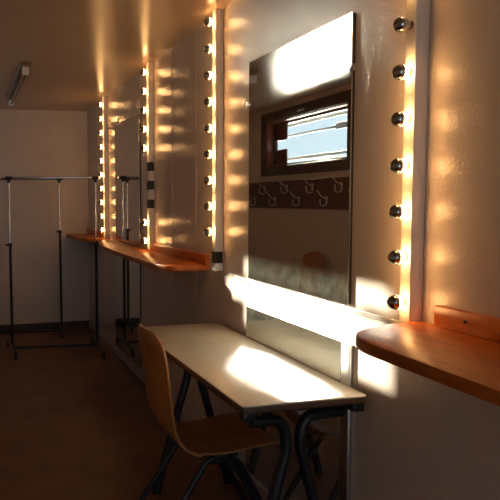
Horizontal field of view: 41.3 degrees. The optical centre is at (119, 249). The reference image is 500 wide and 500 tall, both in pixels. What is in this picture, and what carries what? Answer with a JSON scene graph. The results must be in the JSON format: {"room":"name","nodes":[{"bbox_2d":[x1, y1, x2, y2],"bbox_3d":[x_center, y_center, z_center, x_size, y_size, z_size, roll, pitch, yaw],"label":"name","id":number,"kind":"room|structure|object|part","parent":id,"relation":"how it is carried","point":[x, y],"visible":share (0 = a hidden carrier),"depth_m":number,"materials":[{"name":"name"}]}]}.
{"room":"backstage room","nodes":[
{"label":"backstage room","id":0,"kind":"room"},
{"bbox_2d":[0,109,89,324],"bbox_3d":[-1.321,-0.298,6.961,2.170,2.400,0.100,-2,5,-13],"label":"wall","id":1,"kind":"structure","parent":0,"point":[24,134],"depth_m":7.02,"materials":[{"name":"white paint"}]},
{"bbox_2d":[0,320,89,330],"bbox_3d":[-1.286,0.865,6.998,1.950,0.075,0.012,-2,5,-13],"label":"baseboard","id":2,"kind":"structure","parent":1,"relation":"attached to","point":[68,324],"depth_m":7.10,"materials":[{"name":"brown"}]},
{"bbox_2d":[48,110,52,321],"bbox_3d":[-0.760,-0.347,7.039,0.012,2.325,0.003,-2,5,-13],"label":"trim","id":3,"kind":"structure","parent":1,"relation":"attached to","point":[48,110],"depth_m":7.04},
{"bbox_2d":[0,0,234,110],"bbox_3d":[-0.353,-1.239,2.777,2.170,0.100,8.530,-2,5,-13],"label":"ceiling","id":4,"kind":"structure","parent":0,"point":[79,52],"depth_m":3.96,"materials":[{"name":"beige paint"}]},
{"bbox_2d":[7,62,30,105],"bbox_3d":[-0.841,-1.329,5.251,0.080,0.090,1.532,-2,5,-13],"label":"lamp","id":5,"kind":"object","parent":4,"relation":"attached to","point":[23,69],"visible":1,"depth_m":4.98,"materials":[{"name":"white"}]},
{"bbox_2d":[0,327,251,499],"bbox_3d":[-0.328,1.254,2.969,2.170,0.100,8.530,-2,5,-13],"label":"floor","id":6,"kind":"structure","parent":0,"point":[76,423],"depth_m":3.94,"materials":[{"name":"brown wood"}]},
{"bbox_2d":[0,178,63,338],"bbox_3d":[-1.036,0.092,6.656,0.924,1.664,0.532,-2,5,-13],"label":"clothes rack","id":7,"kind":"object","parent":6,"relation":"on","point":[60,327],"visible":0.98,"depth_m":6.67,"materials":[{"name":"black metal"}]},
{"bbox_3d":[-1.037,-0.718,6.565,0.926,0.021,0.021,-1,4,-8],"label":"hanging rail","id":8,"kind":"part","parent":7,"relation":"part of","materials":[{"name":"silver metal"}]},
{"bbox_3d":[-0.625,-0.449,6.642,0.019,0.557,0.019,-2,5,-13],"label":"post","id":9,"kind":"part","parent":7,"relation":"part of","materials":[{"name":"silver metal"}]},
{"bbox_3d":[-0.618,0.271,6.698,0.027,0.928,0.027,-2,5,-13],"label":"post","id":10,"kind":"part","parent":7,"relation":"part of","materials":[{"name":"black metal"}]},
{"bbox_2d":[2,176,105,359],"bbox_3d":[-0.629,0.150,5.959,0.933,1.648,0.621,-1,4,-5],"label":"clothes rack","id":11,"kind":"object","parent":6,"relation":"on","point":[8,178],"visible":1,"depth_m":5.94,"materials":[{"name":"black metal"}]},
{"bbox_3d":[-1.012,-0.338,5.867,0.019,0.622,0.019,-2,5,-13],"label":"post","id":12,"kind":"part","parent":11,"relation":"part of","materials":[{"name":"silver metal"}]},
{"bbox_3d":[-1.005,0.375,5.922,0.027,0.848,0.027,-2,5,-13],"label":"post","id":13,"kind":"part","parent":11,"relation":"part of","materials":[{"name":"black metal"}]},
{"bbox_3d":[-0.627,-0.655,5.889,0.902,0.021,0.021,-1,4,-7],"label":"hanging rail","id":14,"kind":"part","parent":11,"relation":"part of","materials":[{"name":"silver metal"}]},
{"bbox_3d":[-0.226,-0.353,5.961,0.019,0.622,0.019,-2,5,-13],"label":"post","id":15,"kind":"part","parent":11,"relation":"part of","materials":[{"name":"silver metal"}]},
{"bbox_3d":[-0.219,0.360,6.016,0.027,0.848,0.027,-2,5,-13],"label":"post","id":16,"kind":"part","parent":11,"relation":"part of","materials":[{"name":"black metal"}]},
{"bbox_2d":[138,324,279,499],"bbox_3d":[0.343,0.763,2.681,0.622,0.927,0.377,-2,5,-13],"label":"chair","id":17,"kind":"object","parent":6,"relation":"on","point":[221,437],"visible":0.93,"depth_m":2.59,"materials":[{"name":"brown wood"}]},
{"bbox_3d":[0.194,0.997,2.819,0.362,0.415,0.029,-1,4,-11],"label":"leg","id":18,"kind":"part","parent":17,"relation":"part of","materials":[{"name":"black metal"}]},
{"bbox_3d":[0.265,1.019,2.524,0.362,0.415,0.029,-2,5,-16],"label":"leg","id":19,"kind":"part","parent":17,"relation":"part of","materials":[{"name":"black metal"}]},
{"bbox_3d":[0.458,0.995,2.853,0.315,0.407,0.034,-2,5,-20],"label":"leg","id":20,"kind":"part","parent":17,"relation":"part of","materials":[{"name":"black metal"}]},
{"bbox_3d":[0.516,1.013,2.613,0.315,0.407,0.034,-1,4,-7],"label":"leg","id":21,"kind":"part","parent":17,"relation":"part of","materials":[{"name":"black metal"}]},
{"bbox_2d":[136,323,365,499],"bbox_3d":[0.463,0.830,2.783,0.458,0.762,1.338,-2,5,-13],"label":"folding table","id":22,"kind":"object","parent":6,"relation":"on","point":[253,378],"visible":0.93,"depth_m":2.36,"materials":[{"name":"beige laminate"}]},
{"bbox_3d":[0.254,0.827,3.111,0.199,0.699,0.039,-2,5,-13],"label":"leg","id":23,"kind":"part","parent":22,"relation":"part of","materials":[{"name":"black metal"}]},
{"bbox_3d":[0.464,0.819,3.185,0.194,0.699,0.039,-2,5,-13],"label":"leg","id":24,"kind":"part","parent":22,"relation":"part of","materials":[{"name":"black metal"}]},
{"bbox_3d":[0.460,0.492,2.756,0.442,0.032,1.322,-2,5,-13],"label":"under frame","id":25,"kind":"part","parent":22,"relation":"part of","materials":[{"name":"black metal"}]},
{"bbox_3d":[0.484,0.898,2.152,0.199,0.699,0.039,-2,5,-13],"label":"leg","id":26,"kind":"part","parent":22,"relation":"part of","materials":[{"name":"black metal"}]},
{"bbox_3d":[0.693,0.890,2.227,0.194,0.699,0.039,-2,5,-13],"label":"leg","id":27,"kind":"part","parent":22,"relation":"part of","materials":[{"name":"black metal"}]},
{"bbox_2d":[87,0,499,499],"bbox_3d":[0.666,-0.021,3.112,0.100,2.400,8.530,-2,5,-13],"label":"wall","id":28,"kind":"structure","parent":0,"point":[415,436],"depth_m":2.14,"materials":[{"name":"white paint"}]},
{"bbox_2d":[66,228,105,241],"bbox_3d":[-0.363,-0.152,6.670,0.250,0.094,0.930,-2,5,-13],"label":"wall shelf","id":29,"kind":"object","parent":28,"relation":"attached to","point":[89,236],"visible":0.9,"depth_m":6.54,"materials":[{"name":"orange wood"}]},
{"bbox_2d":[87,228,102,236],"bbox_3d":[-0.270,-0.178,6.768,0.022,0.060,0.780,-2,5,-13],"label":"backsplash","id":30,"kind":"structure","parent":28,"relation":"attached to","point":[89,231],"depth_m":6.75,"materials":[{"name":"orange wood"}]},
{"bbox_2d":[97,107,99,305],"bbox_3d":[-0.218,-0.309,6.575,0.003,2.340,0.012,-2,5,-13],"label":"trim","id":31,"kind":"structure","parent":28,"relation":"attached to","point":[97,107],"depth_m":6.56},
{"bbox_2d":[97,96,108,237],"bbox_3d":[-0.160,-0.773,6.063,0.100,1.338,0.045,-2,5,-13],"label":"vanity light bar","id":32,"kind":"object","parent":28,"relation":"attached to","point":[105,188],"visible":0.99,"depth_m":6.05,"materials":[{"name":"beige paint"}]},
{"bbox_2d":[115,113,140,245],"bbox_3d":[0.060,-0.562,5.344,0.016,1.021,0.820,-2,5,-13],"label":"wall mirror","id":33,"kind":"object","parent":28,"relation":"attached to","point":[127,132],"visible":1,"depth_m":5.26,"materials":[{"name":"silver mirror"}]},
{"bbox_2d":[115,255,141,367],"bbox_3d":[0.064,0.482,5.454,0.016,0.870,0.840,-2,5,-13],"label":"wall mirror","id":34,"kind":"object","parent":28,"relation":"attached to","point":[127,272],"visible":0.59,"depth_m":5.39,"materials":[{"name":"silver mirror"}]},
{"bbox_2d":[140,61,154,249],"bbox_3d":[0.194,-0.662,4.587,0.100,1.338,0.047,-2,5,-13],"label":"vanity light bar","id":35,"kind":"object","parent":28,"relation":"attached to","point":[150,147],"visible":1,"depth_m":4.57,"materials":[{"name":"beige paint"}]},
{"bbox_2d":[98,239,208,270],"bbox_3d":[0.071,-0.013,4.805,0.275,0.094,2.550,-2,5,-13],"label":"wall shelf","id":36,"kind":"object","parent":28,"relation":"attached to","point":[163,257],"visible":1,"depth_m":4.04,"materials":[{"name":"orange wood"}]},
{"bbox_2d":[171,48,172,399],"bbox_3d":[0.345,-0.134,4.228,0.003,2.340,0.012,-2,5,-13],"label":"trim","id":37,"kind":"structure","parent":28,"relation":"attached to","point":[171,48],"depth_m":4.21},
{"bbox_2d":[89,322,267,499],"bbox_3d":[0.625,1.148,3.183,0.012,0.060,8.318,-2,5,-13],"label":"baseboard","id":38,"kind":"structure","parent":28,"relation":"attached to","point":[139,374],"depth_m":5.33,"materials":[{"name":"beige wood"}]},
{"bbox_2d":[154,243,208,264],"bbox_3d":[0.370,0.022,4.096,0.022,0.060,1.030,-2,5,-13],"label":"backsplash","id":39,"kind":"structure","parent":28,"relation":"attached to","point":[197,257],"depth_m":3.96,"materials":[{"name":"orange wood"}]},
{"bbox_2d":[195,30,195,419],"bbox_3d":[0.449,-0.101,3.791,0.003,2.340,0.012,-2,5,-13],"label":"trim","id":40,"kind":"structure","parent":28,"relation":"attached to","point":[195,30],"depth_m":3.77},
{"bbox_2d":[204,9,223,270],"bbox_3d":[0.488,-0.562,3.362,0.100,1.355,0.047,-2,5,-13],"label":"vanity light bar","id":41,"kind":"object","parent":28,"relation":"attached to","point":[217,21],"visible":1,"depth_m":3.35,"materials":[{"name":"beige paint"}]},
{"bbox_3d":[0.456,-0.092,3.390,0.025,0.044,0.044,-2,5,-13],"label":"silver crown","id":42,"kind":"part","parent":41,"relation":"part of","materials":[{"name":"grey metal"}]},
{"bbox_3d":[0.455,-0.227,3.380,0.025,0.044,0.044,-2,5,-13],"label":"silver crown","id":43,"kind":"part","parent":41,"relation":"part of","materials":[{"name":"grey metal"}]},
{"bbox_3d":[0.453,-0.362,3.369,0.025,0.044,0.044,-2,5,-13],"label":"silver crown","id":44,"kind":"part","parent":41,"relation":"part of","materials":[{"name":"grey metal"}]},
{"bbox_3d":[0.452,-0.498,3.359,0.025,0.044,0.044,-2,5,-13],"label":"silver crown","id":45,"kind":"part","parent":41,"relation":"part of","materials":[{"name":"grey metal"}]},
{"bbox_3d":[0.451,-0.633,3.348,0.025,0.044,0.044,-2,5,-13],"label":"silver crown","id":46,"kind":"part","parent":41,"relation":"part of","materials":[{"name":"grey metal"}]},
{"bbox_3d":[0.449,-0.768,3.338,0.025,0.044,0.044,-2,5,-13],"label":"silver crown","id":47,"kind":"part","parent":41,"relation":"part of","materials":[{"name":"grey metal"}]},
{"bbox_3d":[0.448,-0.903,3.327,0.025,0.044,0.044,-2,5,-13],"label":"silver crown","id":48,"kind":"part","parent":41,"relation":"part of","materials":[{"name":"grey metal"}]},
{"bbox_3d":[0.447,-1.039,3.317,0.025,0.044,0.044,-2,5,-13],"label":"silver crown","id":49,"kind":"part","parent":41,"relation":"part of","materials":[{"name":"grey metal"}]},
{"bbox_3d":[0.445,-1.174,3.307,0.025,0.044,0.044,-2,5,-13],"label":"silver crown","id":50,"kind":"part","parent":41,"relation":"part of","materials":[{"name":"grey metal"}]},
{"bbox_2d":[246,306,352,499],"bbox_3d":[0.722,0.708,2.709,0.018,0.807,0.863,-2,5,-13],"label":"wall mirror","id":51,"kind":"object","parent":28,"relation":"attached to","point":[328,440],"visible":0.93,"depth_m":2.52,"materials":[{"name":"silver mirror"}]},
{"bbox_2d":[246,12,356,304],"bbox_3d":[0.709,-0.337,2.628,0.022,1.015,0.860,-2,5,-13],"label":"wall mirror","id":52,"kind":"object","parent":28,"relation":"attached to","point":[301,103],"visible":1,"depth_m":2.52,"materials":[{"name":"silver mirror"}]},
{"bbox_2d":[234,276,398,323],"bbox_3d":[0.735,0.189,2.608,0.010,0.014,1.310,-2,5,-13],"label":"trim","id":53,"kind":"structure","parent":28,"relation":"attached to","point":[367,314],"depth_m":2.42,"materials":[{"name":"beige paint"}]},
{"bbox_2d":[387,0,429,322],"bbox_3d":[0.844,-0.447,1.878,0.100,1.365,0.045,-2,5,-13],"label":"vanity light bar","id":54,"kind":"object","parent":28,"relation":"attached to","point":[416,23],"visible":0.99,"depth_m":1.88,"materials":[{"name":"beige paint"}]},
{"bbox_3d":[0.814,0.160,1.916,0.025,0.044,0.044,-2,5,-13],"label":"silver crown","id":55,"kind":"part","parent":54,"relation":"part of","materials":[{"name":"grey metal"}]},
{"bbox_3d":[0.812,0.025,1.905,0.025,0.044,0.044,-2,5,-13],"label":"silver crown","id":56,"kind":"part","parent":54,"relation":"part of","materials":[{"name":"grey metal"}]},
{"bbox_3d":[0.811,-0.111,1.895,0.025,0.044,0.044,-2,5,-13],"label":"silver crown","id":57,"kind":"part","parent":54,"relation":"part of","materials":[{"name":"grey metal"}]},
{"bbox_3d":[0.809,-0.246,1.885,0.025,0.044,0.044,-2,5,-13],"label":"silver crown","id":58,"kind":"part","parent":54,"relation":"part of","materials":[{"name":"grey metal"}]},
{"bbox_3d":[0.808,-0.381,1.874,0.025,0.044,0.044,-2,5,-13],"label":"silver crown","id":59,"kind":"part","parent":54,"relation":"part of","materials":[{"name":"grey metal"}]},
{"bbox_3d":[0.807,-0.516,1.864,0.025,0.044,0.044,-2,5,-13],"label":"silver crown","id":60,"kind":"part","parent":54,"relation":"part of","materials":[{"name":"grey metal"}]},
{"bbox_3d":[0.805,-0.651,1.853,0.025,0.044,0.044,-2,5,-13],"label":"silver crown","id":61,"kind":"part","parent":54,"relation":"part of","materials":[{"name":"grey metal"}]},
{"bbox_3d":[0.837,0.159,1.921,0.029,0.044,0.044,-2,5,-13],"label":"bulb","id":62,"kind":"part","parent":54,"relation":"part of","materials":[{"name":"beige glass"}]},
{"bbox_3d":[0.836,0.024,1.911,0.029,0.044,0.044,-2,5,-13],"label":"bulb","id":63,"kind":"part","parent":54,"relation":"part of","materials":[{"name":"beige glass"}]},
{"bbox_3d":[0.834,-0.111,1.901,0.029,0.044,0.044,-2,5,-13],"label":"bulb","id":64,"kind":"part","parent":54,"relation":"part of","materials":[{"name":"beige glass"}]},
{"bbox_3d":[0.833,-0.246,1.890,0.029,0.044,0.044,-2,5,-13],"label":"bulb","id":65,"kind":"part","parent":54,"relation":"part of","materials":[{"name":"beige glass"}]},
{"bbox_3d":[0.832,-0.382,1.880,0.029,0.044,0.044,-2,5,-13],"label":"bulb","id":66,"kind":"part","parent":54,"relation":"part of","materials":[{"name":"beige glass"}]},
{"bbox_3d":[0.830,-0.516,1.869,0.029,0.044,0.044,-2,5,-13],"label":"bulb","id":67,"kind":"part","parent":54,"relation":"part of","materials":[{"name":"beige glass"}]},
{"bbox_3d":[0.829,-0.652,1.859,0.029,0.044,0.044,-2,5,-13],"label":"unlit bulb","id":68,"kind":"part","parent":54,"relation":"part of","materials":[{"name":"clear glass"}]},
{"bbox_2d":[407,68,412,76],"bbox_3d":[0.844,-0.517,1.873,0.009,0.025,0.025,-2,5,-13],"label":"socket","id":69,"kind":"object","parent":54,"relation":"attached to","point":[409,70],"depth_m":1.86,"materials":[{"name":"beige paint"}]},
{"bbox_2d":[355,305,499,406],"bbox_3d":[0.880,0.251,1.278,0.345,0.094,1.234,-2,5,-13],"label":"wall shelf","id":70,"kind":"object","parent":28,"relation":"attached to","point":[460,351],"visible":1,"depth_m":1.58,"materials":[{"name":"orange wood"}]},
{"bbox_2d":[434,305,499,342],"bbox_3d":[1.046,0.232,1.278,0.022,0.060,1.160,-2,5,-13],"label":"backsplash","id":71,"kind":"structure","parent":28,"relation":"attached to","point":[482,326],"depth_m":1.71,"materials":[{"name":"orange wood"}]}
]}

